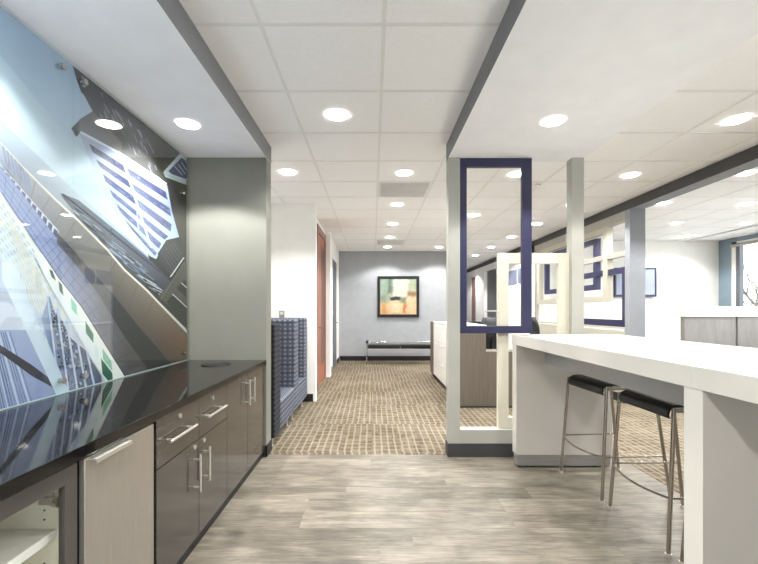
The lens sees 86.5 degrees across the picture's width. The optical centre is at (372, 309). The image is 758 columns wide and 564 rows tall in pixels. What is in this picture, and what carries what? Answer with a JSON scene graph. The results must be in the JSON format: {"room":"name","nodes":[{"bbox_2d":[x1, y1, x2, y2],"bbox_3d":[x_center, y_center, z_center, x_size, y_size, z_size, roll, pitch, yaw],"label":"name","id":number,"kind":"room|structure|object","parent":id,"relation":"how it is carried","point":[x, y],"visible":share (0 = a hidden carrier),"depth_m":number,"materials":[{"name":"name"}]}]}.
{"room":"common room","nodes":[
{"label":"common room","id":0,"kind":"room"},
{"bbox_2d":[0,360,183,409],"bbox_3d":[-1.712,-0.105,0.985,0.096,2.810,5.170,0,0,0],"label":"wall","id":1,"kind":"structure","parent":0,"point":[183,360],"depth_m":2.37,"materials":[{"name":"white paint"}]},
{"bbox_2d":[0,63,71,410],"bbox_3d":[-1.629,-0.453,1.470,0.028,1.785,1.439,0,0,0],"label":"glass panel","id":2,"kind":"object","parent":1,"relation":"attached to","point":[63,380],"visible":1,"depth_m":2.10,"materials":[{"name":"clear glass"}]},
{"bbox_2d":[0,7,186,408],"bbox_3d":[-1.651,-0.454,2.158,0.017,1.783,2.815,0,0,0],"label":"mural","id":3,"kind":"object","parent":1,"relation":"attached to","point":[93,264],"visible":0.99,"depth_m":2.25},
{"bbox_2d":[73,78,188,390],"bbox_3d":[-1.629,-0.453,2.878,0.028,1.785,1.368,0,0,0],"label":"glass panel","id":4,"kind":"object","parent":1,"relation":"attached to","point":[84,81],"visible":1,"depth_m":2.29,"materials":[{"name":"clear glass"}]},
{"bbox_2d":[0,0,270,163],"bbox_3d":[-1.302,-1.427,1.067,0.717,0.155,5.335,0,0,0],"label":"ceiling","id":5,"kind":"structure","parent":0,"point":[149,56],"depth_m":2.23,"materials":[{"name":"paint"}]},
{"bbox_2d":[174,118,200,129],"bbox_3d":[-1.343,-1.346,2.925,0.178,0.005,0.178,0,0,0],"label":"recessed light","id":6,"kind":"object","parent":5,"relation":"in","point":[189,124],"visible":1,"depth_m":2.92,"materials":[{"name":"white plastic"}]},
{"bbox_2d":[176,120,199,128],"bbox_3d":[-1.343,-1.347,2.925,0.155,0.002,0.155,0,0,0],"label":"diffuser","id":7,"kind":"object","parent":6,"relation":"attached to","point":[186,124],"depth_m":2.93,"materials":[{"name":"white plastic"}]},
{"bbox_2d":[186,158,270,444],"bbox_3d":[-1.302,-0.025,3.652,0.715,2.650,0.165,0,0,0],"label":"wall","id":8,"kind":"structure","parent":0,"point":[228,200],"depth_m":3.57,"materials":[{"name":"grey paint"}]},
{"bbox_2d":[263,439,271,456],"bbox_3d":[-0.969,1.250,3.651,0.063,0.100,0.178,0,0,0],"label":"baseboard","id":9,"kind":"structure","parent":8,"relation":"attached to","point":[267,448],"depth_m":3.58,"materials":[{"name":"black plastic"}]},
{"bbox_2d":[271,204,316,401],"bbox_3d":[-1.381,-0.105,5.770,1.138,2.810,0.100,0,0,0],"label":"wall","id":10,"kind":"structure","parent":0,"point":[293,226],"depth_m":5.72,"materials":[{"name":"paint"}]},
{"bbox_2d":[279,311,284,317],"bbox_3d":[-1.292,0.070,5.711,0.075,0.120,0.016,0,0,0],"label":"wall control","id":11,"kind":"object","parent":10,"relation":"attached to","point":[281,313],"visible":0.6,"depth_m":5.71,"materials":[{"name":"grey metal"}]},
{"bbox_2d":[302,394,312,401],"bbox_3d":[-1.360,1.245,5.715,1.020,0.110,0.010,0,0,0],"label":"baseboard","id":12,"kind":"structure","parent":10,"relation":"attached to","point":[309,398],"depth_m":5.71,"materials":[{"name":"black plastic"}]},
{"bbox_2d":[317,219,338,376],"bbox_3d":[-0.964,-0.105,8.085,0.272,2.810,4.530,0,0,0],"label":"wall","id":13,"kind":"structure","parent":0,"point":[331,249],"depth_m":7.78,"materials":[{"name":"white paint"}]},
{"bbox_2d":[317,223,325,388],"bbox_3d":[-0.924,-0.060,7.180,0.111,2.720,1.160,0,0,0],"label":"door","id":14,"kind":"structure","parent":13,"relation":"in","point":[321,238],"depth_m":7.24,"materials":[{"name":"brown wood"}]},
{"bbox_2d":[332,256,337,370],"bbox_3d":[-0.860,0.075,9.120,0.081,2.450,1.000,0,0,0],"label":"door","id":15,"kind":"structure","parent":13,"relation":"in","point":[334,263],"depth_m":9.11,"materials":[{"name":"white paint"}]},
{"bbox_2d":[339,251,445,360],"bbox_3d":[0.575,-0.105,12.775,3.050,2.810,4.850,0,0,0],"label":"wall","id":16,"kind":"structure","parent":0,"point":[359,271],"depth_m":10.35,"materials":[{"name":"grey paint"}]},
{"bbox_2d":[340,356,429,360],"bbox_3d":[0.625,1.240,10.344,2.950,0.120,0.012,0,0,0],"label":"baseboard","id":17,"kind":"structure","parent":16,"relation":"attached to","point":[342,358],"depth_m":10.34,"materials":[{"name":"black plastic"}]},
{"bbox_2d":[378,276,418,316],"bbox_3d":[0.648,-0.344,10.322,1.066,1.048,0.053,0,0,0],"label":"picture","id":18,"kind":"object","parent":16,"relation":"attached to","point":[398,296],"visible":1,"depth_m":10.32,"materials":[{"name":"multicoloured paper"}]},
{"bbox_2d":[183,455,683,563],"bbox_3d":[0.035,1.325,1.010,4.270,0.050,5.220,0,0,0],"label":"floor","id":19,"kind":"structure","parent":0,"point":[290,509],"depth_m":2.55,"materials":[{"name":"grey wood"}]},
{"bbox_2d":[0,462,76,563],"bbox_3d":[-1.302,0.894,0.881,0.685,0.812,0.862,0,0,0],"label":"base cabinet","id":20,"kind":"object","parent":19,"relation":"on","point":[38,522],"visible":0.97,"depth_m":1.26,"materials":[{"name":"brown laminate"}]},
{"bbox_2d":[0,529,55,563],"bbox_3d":[-1.315,0.714,0.881,0.610,0.028,0.812,0,0,0],"label":"shelf","id":21,"kind":"object","parent":20,"relation":"attached to","point":[16,545],"depth_m":1.22,"materials":[{"name":"white laminate"}]},
{"bbox_2d":[0,360,265,499],"bbox_3d":[-1.298,0.459,1.883,0.709,0.048,3.367,0,0,0],"label":"countertop","id":22,"kind":"structure","parent":20,"relation":"on","point":[39,439],"depth_m":1.71,"materials":[{"name":"black stone"}]},
{"bbox_2d":[76,424,153,563],"bbox_3d":[-1.269,0.895,1.535,0.702,0.809,0.418,0,0,0],"label":"dishwasher","id":23,"kind":"object","parent":19,"relation":"on","point":[115,482],"visible":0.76,"depth_m":1.50,"materials":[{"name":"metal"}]},
{"bbox_2d":[151,385,227,563],"bbox_3d":[-1.282,0.894,2.213,0.726,0.812,0.877,0,0,0],"label":"base cabinet","id":24,"kind":"object","parent":19,"relation":"on","point":[190,442],"visible":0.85,"depth_m":2.11,"materials":[{"name":"brown laminate"}]},
{"bbox_2d":[225,366,263,506],"bbox_3d":[-1.282,0.894,3.110,0.726,0.812,0.912,0,0,0],"label":"base cabinet","id":25,"kind":"object","parent":19,"relation":"on","point":[245,395],"visible":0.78,"depth_m":3.01,"materials":[{"name":"brown laminate"}]},
{"bbox_2d":[446,427,511,442],"bbox_3d":[1.268,1.181,3.620,1.201,0.237,0.100,0,0,0],"label":"trim","id":26,"kind":"structure","parent":19,"relation":"on","point":[465,434],"depth_m":3.57,"materials":[{"name":"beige paint"}]},
{"bbox_2d":[445,440,513,456],"bbox_3d":[1.268,1.241,3.620,1.215,0.118,0.116,0,0,0],"label":"baseboard","id":27,"kind":"structure","parent":26,"relation":"attached to","point":[451,449],"depth_m":3.56,"materials":[{"name":"grey plastic"}]},
{"bbox_2d":[446,158,459,429],"bbox_3d":[0.720,-0.143,3.620,0.103,2.413,0.100,0,0,0],"label":"trim","id":28,"kind":"structure","parent":27,"relation":"attached to","point":[452,164],"depth_m":3.57,"materials":[{"name":"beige paint"}]},
{"bbox_2d":[567,158,583,333],"bbox_3d":[1.816,-0.143,3.620,0.106,2.413,0.100,0,0,0],"label":"trim","id":29,"kind":"structure","parent":27,"relation":"attached to","point":[575,166],"depth_m":3.57,"materials":[{"name":"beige paint"}]},
{"bbox_2d":[497,253,568,427],"bbox_3d":[1.443,0.275,3.642,0.640,1.574,0.045,0,0,0],"label":"frame","id":30,"kind":"object","parent":26,"relation":"on","point":[504,420],"visible":0.74,"depth_m":3.62,"materials":[{"name":"beige paint"}]},
{"bbox_2d":[559,374,668,503],"bbox_3d":[1.754,0.905,2.989,0.543,0.790,0.556,0,0,-4],"label":"bar stool","id":31,"kind":"object","parent":19,"relation":"on","point":[591,384],"visible":0.75,"depth_m":2.81,"materials":[{"name":"black leather"}]},
{"bbox_2d":[512,334,757,563],"bbox_3d":[1.624,0.753,2.060,0.892,1.094,2.720,0,0,0],"label":"counter","id":32,"kind":"object","parent":19,"relation":"on","point":[716,385],"depth_m":1.81,"materials":[{"name":"white laminate"}]},
{"bbox_2d":[512,334,757,387],"bbox_3d":[1.624,0.247,2.457,0.892,0.083,1.926,0,0,0],"label":"countertop","id":33,"kind":"structure","parent":32,"relation":"on","point":[671,361],"depth_m":2.05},
{"bbox_2d":[691,366,757,403],"bbox_3d":[1.624,0.247,1.096,0.892,0.083,0.792,0,0,0],"label":"countertop","id":34,"kind":"structure","parent":32,"relation":"on","point":[736,382],"depth_m":1.35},
{"bbox_2d":[607,389,683,557],"bbox_3d":[1.784,0.905,2.385,0.543,0.790,0.556,0,0,-1],"label":"bar stool","id":35,"kind":"object","parent":19,"relation":"on","point":[661,407],"visible":0.66,"depth_m":2.34,"materials":[{"name":"silver metal"}]},
{"bbox_2d":[678,521,683,563],"bbox_3d":[1.809,0.905,1.800,0.543,0.790,0.556,0,0,0],"label":"bar stool","id":36,"kind":"object","parent":19,"relation":"on","point":[681,561],"visible":0.1,"depth_m":2.05,"materials":[{"name":"silver metal"}]},
{"bbox_2d":[179,0,757,269],"bbox_3d":[2.850,-1.535,6.850,9.900,0.050,16.900,0,0,0],"label":"ceiling","id":37,"kind":"structure","parent":0,"point":[307,57],"depth_m":3.39,"materials":[{"name":"tile"}]},
{"bbox_2d":[280,170,295,174],"bbox_3d":[-0.930,-1.502,4.410,0.178,0.005,0.178,0,0,0],"label":"recessed light","id":38,"kind":"object","parent":37,"relation":"in","point":[284,172],"visible":1,"depth_m":4.40,"materials":[{"name":"white plastic"}]},
{"bbox_2d":[325,110,347,120],"bbox_3d":[-0.279,-1.502,3.121,0.178,0.005,0.178,0,0,0],"label":"recessed light","id":39,"kind":"object","parent":37,"relation":"in","point":[334,115],"visible":1,"depth_m":3.11,"materials":[{"name":"white ceramic"}]},
{"bbox_2d":[376,240,404,244],"bbox_3d":[0.384,-1.502,8.964,0.611,0.007,0.611,0,0,0],"label":"ceiling vent","id":40,"kind":"object","parent":37,"relation":"in","point":[379,242],"visible":1,"depth_m":8.95,"materials":[{"name":"white metal"}]},
{"bbox_2d":[391,203,402,206],"bbox_3d":[0.345,-1.502,5.760,0.178,0.005,0.178,0,0,0],"label":"recessed light","id":41,"kind":"object","parent":37,"relation":"in","point":[393,204],"visible":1,"depth_m":5.74,"materials":[{"name":"white"}]},
{"bbox_2d":[396,171,411,175],"bbox_3d":[0.342,-1.502,4.442,0.178,0.005,0.178,0,0,0],"label":"recessed light","id":42,"kind":"object","parent":37,"relation":"in","point":[400,173],"visible":1,"depth_m":4.44,"materials":[{"name":"white"}]},
{"bbox_2d":[379,182,430,196],"bbox_3d":[0.384,-1.502,5.059,0.611,0.007,0.611,0,0,0],"label":"ceiling vent","id":43,"kind":"object","parent":37,"relation":"in","point":[386,189],"visible":1,"depth_m":5.01,"materials":[{"name":"white metal"}]},
{"bbox_2d":[193,0,757,269],"bbox_3d":[2.825,-1.508,6.850,9.850,0.004,16.900,0,0,0],"label":"grid","id":44,"kind":"object","parent":37,"relation":"attached to","point":[260,24],"visible":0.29,"depth_m":3.14,"materials":[{"name":"metal"}]},
{"bbox_2d":[508,172,520,176],"bbox_3d":[1.594,-1.502,4.474,0.178,0.005,0.178,0,0,0],"label":"recessed light","id":45,"kind":"object","parent":37,"relation":"in","point":[514,174],"visible":0.76,"depth_m":4.47,"materials":[{"name":"white"}]},
{"bbox_2d":[467,145,757,272],"bbox_3d":[3.600,-1.442,6.800,0.200,0.125,16.800,0,0,0],"label":"ceiling beam","id":46,"kind":"structure","parent":37,"relation":"attached to","point":[745,160],"depth_m":4.65,"materials":[{"name":"grey paint"}]},
{"bbox_2d":[621,173,639,177],"bbox_3d":[2.881,-1.502,4.511,0.178,0.005,0.178,0,0,0],"label":"recessed light","id":47,"kind":"object","parent":37,"relation":"in","point":[630,175],"visible":1,"depth_m":4.50,"materials":[{"name":"white"}]},
{"bbox_2d":[623,174,638,177],"bbox_3d":[2.881,-1.504,4.511,0.155,0.002,0.155,0,0,0],"label":"diffuser","id":48,"kind":"object","parent":47,"relation":"attached to","point":[626,175],"depth_m":4.50,"materials":[{"name":"white"}]},
{"bbox_2d":[656,202,670,204],"bbox_3d":[4.100,-1.502,5.700,0.178,0.005,0.178,0,0,0],"label":"recessed light","id":49,"kind":"object","parent":37,"relation":"in","point":[661,203],"visible":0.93,"depth_m":5.69,"materials":[{"name":"white"}]},
{"bbox_2d":[721,115,750,125],"bbox_3d":[2.880,-1.502,3.198,0.178,0.005,0.178,0,0,0],"label":"recessed light","id":50,"kind":"object","parent":37,"relation":"in","point":[743,118],"visible":1,"depth_m":3.19,"materials":[{"name":"white"}]},
{"bbox_2d":[737,203,753,205],"bbox_3d":[5.300,-1.502,5.740,0.178,0.005,0.178,0,0,0],"label":"recessed light","id":51,"kind":"object","parent":37,"relation":"in","point":[743,204],"visible":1,"depth_m":5.74,"materials":[{"name":"white"}]},
{"bbox_2d":[735,171,756,175],"bbox_3d":[4.111,-1.502,4.442,0.178,0.005,0.178,0,0,0],"label":"recessed light","id":52,"kind":"object","parent":37,"relation":"in","point":[746,173],"visible":0.94,"depth_m":4.44,"materials":[{"name":"white"}]},
{"bbox_2d":[269,361,683,493],"bbox_3d":[2.850,1.325,6.850,9.900,0.051,16.900,0,0,0],"label":"floor","id":53,"kind":"structure","parent":0,"point":[376,407],"depth_m":4.70,"materials":[{"name":"beige carpet"}]},
{"bbox_2d":[271,318,306,446],"bbox_3d":[-1.393,0.705,4.745,0.934,1.190,1.890,0,0,0],"label":"banquette","id":54,"kind":"object","parent":53,"relation":"on","point":[288,335],"visible":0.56,"depth_m":4.80,"materials":[{"name":"blue fabric"}]},
{"bbox_2d":[366,340,429,364],"bbox_3d":[0.660,1.016,9.780,1.664,0.567,0.480,0,0,0],"label":"bench","id":55,"kind":"object","parent":53,"relation":"on","point":[372,345],"visible":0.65,"depth_m":9.57,"materials":[{"name":"black leather"}]},
{"bbox_2d":[368,343,399,347],"bbox_3d":[0.265,0.873,9.785,0.769,0.085,0.430,0,0,0],"label":"cushion","id":56,"kind":"object","parent":55,"relation":"on","point":[371,345],"depth_m":9.57,"materials":[{"name":"black leather"}]},
{"bbox_2d":[400,343,429,347],"bbox_3d":[1.046,0.873,9.785,0.769,0.085,0.430,0,0,0],"label":"cushion","id":57,"kind":"object","parent":55,"relation":"on","point":[402,345],"depth_m":9.57,"materials":[{"name":"black leather"}]},
{"bbox_2d":[430,321,435,377],"bbox_3d":[1.390,0.762,7.872,0.480,1.075,0.415,0,0,0],"label":"end panel","id":58,"kind":"object","parent":53,"relation":"on","point":[431,322],"visible":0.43,"depth_m":7.83,"materials":[{"name":"brown laminate"}]},
{"bbox_2d":[433,321,445,383],"bbox_3d":[1.385,0.757,7.355,0.490,1.085,0.610,0,0,0],"label":"file cabinet","id":59,"kind":"object","parent":53,"relation":"on","point":[436,323],"visible":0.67,"depth_m":7.30,"materials":[{"name":"white laminate"}]},
{"bbox_2d":[439,322,474,387],"bbox_3d":[1.385,0.757,6.730,0.490,1.085,0.620,0,0,0],"label":"file cabinet","id":60,"kind":"object","parent":53,"relation":"on","point":[442,325],"visible":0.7,"depth_m":6.67,"materials":[{"name":"white laminate"}]},
{"bbox_2d":[445,324,485,385],"bbox_3d":[1.385,0.757,6.100,0.490,1.085,0.620,0,0,0],"label":"file cabinet","id":61,"kind":"object","parent":53,"relation":"on","point":[445,324],"visible":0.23,"depth_m":6.39,"materials":[{"name":"white laminate"}]},
{"bbox_2d":[467,321,480,323],"bbox_3d":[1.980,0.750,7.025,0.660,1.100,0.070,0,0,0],"label":"countertop","id":62,"kind":"structure","parent":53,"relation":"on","point":[475,322],"depth_m":6.99,"materials":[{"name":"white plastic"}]},
{"bbox_2d":[460,333,511,407],"bbox_3d":[1.655,0.782,5.540,1.230,1.035,0.360,0,0,0],"label":"desk","id":63,"kind":"object","parent":53,"relation":"on","point":[478,364],"visible":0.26,"depth_m":5.37,"materials":[{"name":"brown laminate"}]},
{"bbox_2d":[481,317,496,348],"bbox_3d":[1.951,0.708,6.134,0.610,1.183,0.597,0,0,-15],"label":"office chair","id":64,"kind":"object","parent":53,"relation":"on","point":[491,338],"visible":0.12,"depth_m":6.35,"materials":[{"name":"black fabric"}]},
{"bbox_2d":[530,317,539,333],"bbox_3d":[2.825,0.708,6.556,0.597,1.183,0.610,0,0,10],"label":"office chair","id":65,"kind":"object","parent":53,"relation":"on","point":[535,327],"visible":0.04,"depth_m":6.41,"materials":[{"name":"black plastic"}]},
{"bbox_2d":[677,307,757,347],"bbox_3d":[5.420,0.627,5.575,2.780,1.345,0.750,0,0,0],"label":"reception desk","id":66,"kind":"object","parent":53,"relation":"on","point":[731,326],"visible":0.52,"depth_m":5.22,"materials":[{"name":"grey wood"}]},
{"bbox_2d":[487,270,509,316],"bbox_3d":[4.800,-0.105,15.250,5.600,2.810,0.100,0,0,0],"label":"wall","id":67,"kind":"structure","parent":0,"point":[492,274],"depth_m":15.20,"materials":[{"name":"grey paint"}]},
{"bbox_2d":[539,325,624,391],"bbox_3d":[3.545,0.812,7.400,0.080,0.975,3.600,0,0,0],"label":"wall","id":68,"kind":"structure","parent":0,"point":[543,329],"depth_m":7.70,"materials":[{"name":"beige paint"}]},
{"bbox_2d":[472,277,475,320],"bbox_3d":[3.505,0.075,14.075,0.110,2.430,0.610,0,0,0],"label":"door","id":69,"kind":"structure","parent":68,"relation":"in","point":[473,278],"depth_m":13.98,"materials":[{"name":"brown wood"}]},
{"bbox_2d":[467,249,534,333],"bbox_3d":[3.550,-0.040,11.975,0.100,2.680,6.450,0,0,0],"label":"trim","id":70,"kind":"structure","parent":68,"relation":"attached to","point":[480,274],"depth_m":13.00,"materials":[{"name":"white paint"}]},
{"bbox_2d":[485,264,521,348],"bbox_3d":[3.550,-0.010,11.075,0.040,2.420,3.250,0,0,0],"label":"window","id":71,"kind":"structure","parent":68,"relation":"in","point":[514,269],"depth_m":10.05,"materials":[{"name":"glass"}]},
{"bbox_2d":[535,226,624,332],"bbox_3d":[3.542,-0.463,7.175,0.085,1.575,3.150,0,0,0],"label":"screen","id":72,"kind":"object","parent":68,"relation":"on","point":[607,273],"visible":0.61,"depth_m":6.34,"materials":[{"name":"beige paint"}]},
{"bbox_2d":[613,391,623,402],"bbox_3d":[3.500,1.240,7.400,0.010,0.120,3.600,0,0,0],"label":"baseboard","id":73,"kind":"structure","parent":68,"relation":"attached to","point":[615,394],"depth_m":5.81,"materials":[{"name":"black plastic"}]},
{"bbox_2d":[446,0,757,161],"bbox_3d":[1.272,-1.427,1.038,1.207,0.155,5.275,0,0,0],"label":"ceiling","id":74,"kind":"structure","parent":0,"point":[601,66],"depth_m":2.23,"materials":[{"name":"paint"}]},
{"bbox_2d":[460,158,531,332],"bbox_3d":[1.090,-0.570,3.595,0.638,1.552,0.045,0,0,0],"label":"frame","id":75,"kind":"object","parent":74,"relation":"hanging from","point":[525,164],"visible":0.94,"depth_m":3.57,"materials":[{"name":"paint"}]},
{"bbox_2d":[540,115,566,126],"bbox_3d":[1.286,-1.346,2.879,0.178,0.005,0.178,0,0,0],"label":"recessed light","id":76,"kind":"object","parent":74,"relation":"in","point":[556,120],"visible":1,"depth_m":2.88,"materials":[{"name":"white plastic"}]},
{"bbox_2d":[541,117,564,125],"bbox_3d":[1.286,-1.347,2.879,0.155,0.002,0.155,0,0,0],"label":"diffuser","id":77,"kind":"object","parent":76,"relation":"attached to","point":[549,121],"depth_m":2.88,"materials":[{"name":"white plastic"}]},
{"bbox_2d":[539,241,718,340],"bbox_3d":[5.600,-0.105,8.850,4.000,2.810,0.100,0,0,0],"label":"wall","id":78,"kind":"structure","parent":0,"point":[687,272],"depth_m":8.80,"materials":[{"name":"white paint"}]},
{"bbox_2d":[532,211,624,252],"bbox_3d":[3.550,-1.315,7.400,0.100,0.130,3.600,0,0,0],"label":"trim","id":79,"kind":"structure","parent":78,"relation":"attached to","point":[619,218],"depth_m":6.40,"materials":[{"name":"beige paint"}]},
{"bbox_2d":[614,268,656,296],"bbox_3d":[5.695,-0.601,8.764,0.910,0.633,0.069,0,0,0],"label":"picture","id":80,"kind":"object","parent":78,"relation":"attached to","point":[650,273],"visible":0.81,"depth_m":8.74,"materials":[{"name":"glass"}]},
{"bbox_2d":[683,225,757,241],"bbox_3d":[6.800,-1.498,3.600,0.040,0.016,10.400,0,0,0],"label":"trim","id":81,"kind":"structure","parent":78,"relation":"attached to","point":[753,225],"depth_m":7.85,"materials":[{"name":"white"}]},
{"bbox_2d":[719,233,757,306],"bbox_3d":[7.625,-0.105,3.650,0.150,2.810,10.500,0,0,0],"label":"wall","id":82,"kind":"structure","parent":78,"relation":"in","point":[725,251],"depth_m":8.61,"materials":[{"name":"blue paint"}]},
{"bbox_2d":[730,238,757,306],"bbox_3d":[7.537,-0.485,6.763,0.145,1.870,3.425,0,0,0],"label":"window","id":83,"kind":"structure","parent":82,"relation":"attached to","point":[737,247],"depth_m":8.30,"materials":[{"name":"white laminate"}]},
{"bbox_2d":[625,209,644,404],"bbox_3d":[3.605,-0.040,5.545,0.210,2.680,0.110,0,0,0],"label":"wall pillar","id":84,"kind":"structure","parent":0,"point":[634,218],"depth_m":5.49,"materials":[{"name":"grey paint"}]},
{"label":"outside","id":85,"kind":"structure","parent":0,"visible":0},
{"bbox_3d":[11.900,1.550,8.000,8.200,0.100,24.000,0,0,0],"label":"ground","id":86,"kind":"structure","parent":85,"visible":0},
{"bbox_2d":[744,247,757,306],"bbox_3d":[9.834,-0.130,10.215,1.713,3.280,2.260,0,0,0],"label":"bare tree","id":87,"kind":"object","parent":86,"relation":"on","point":[746,294],"visible":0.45,"depth_m":10.30,"materials":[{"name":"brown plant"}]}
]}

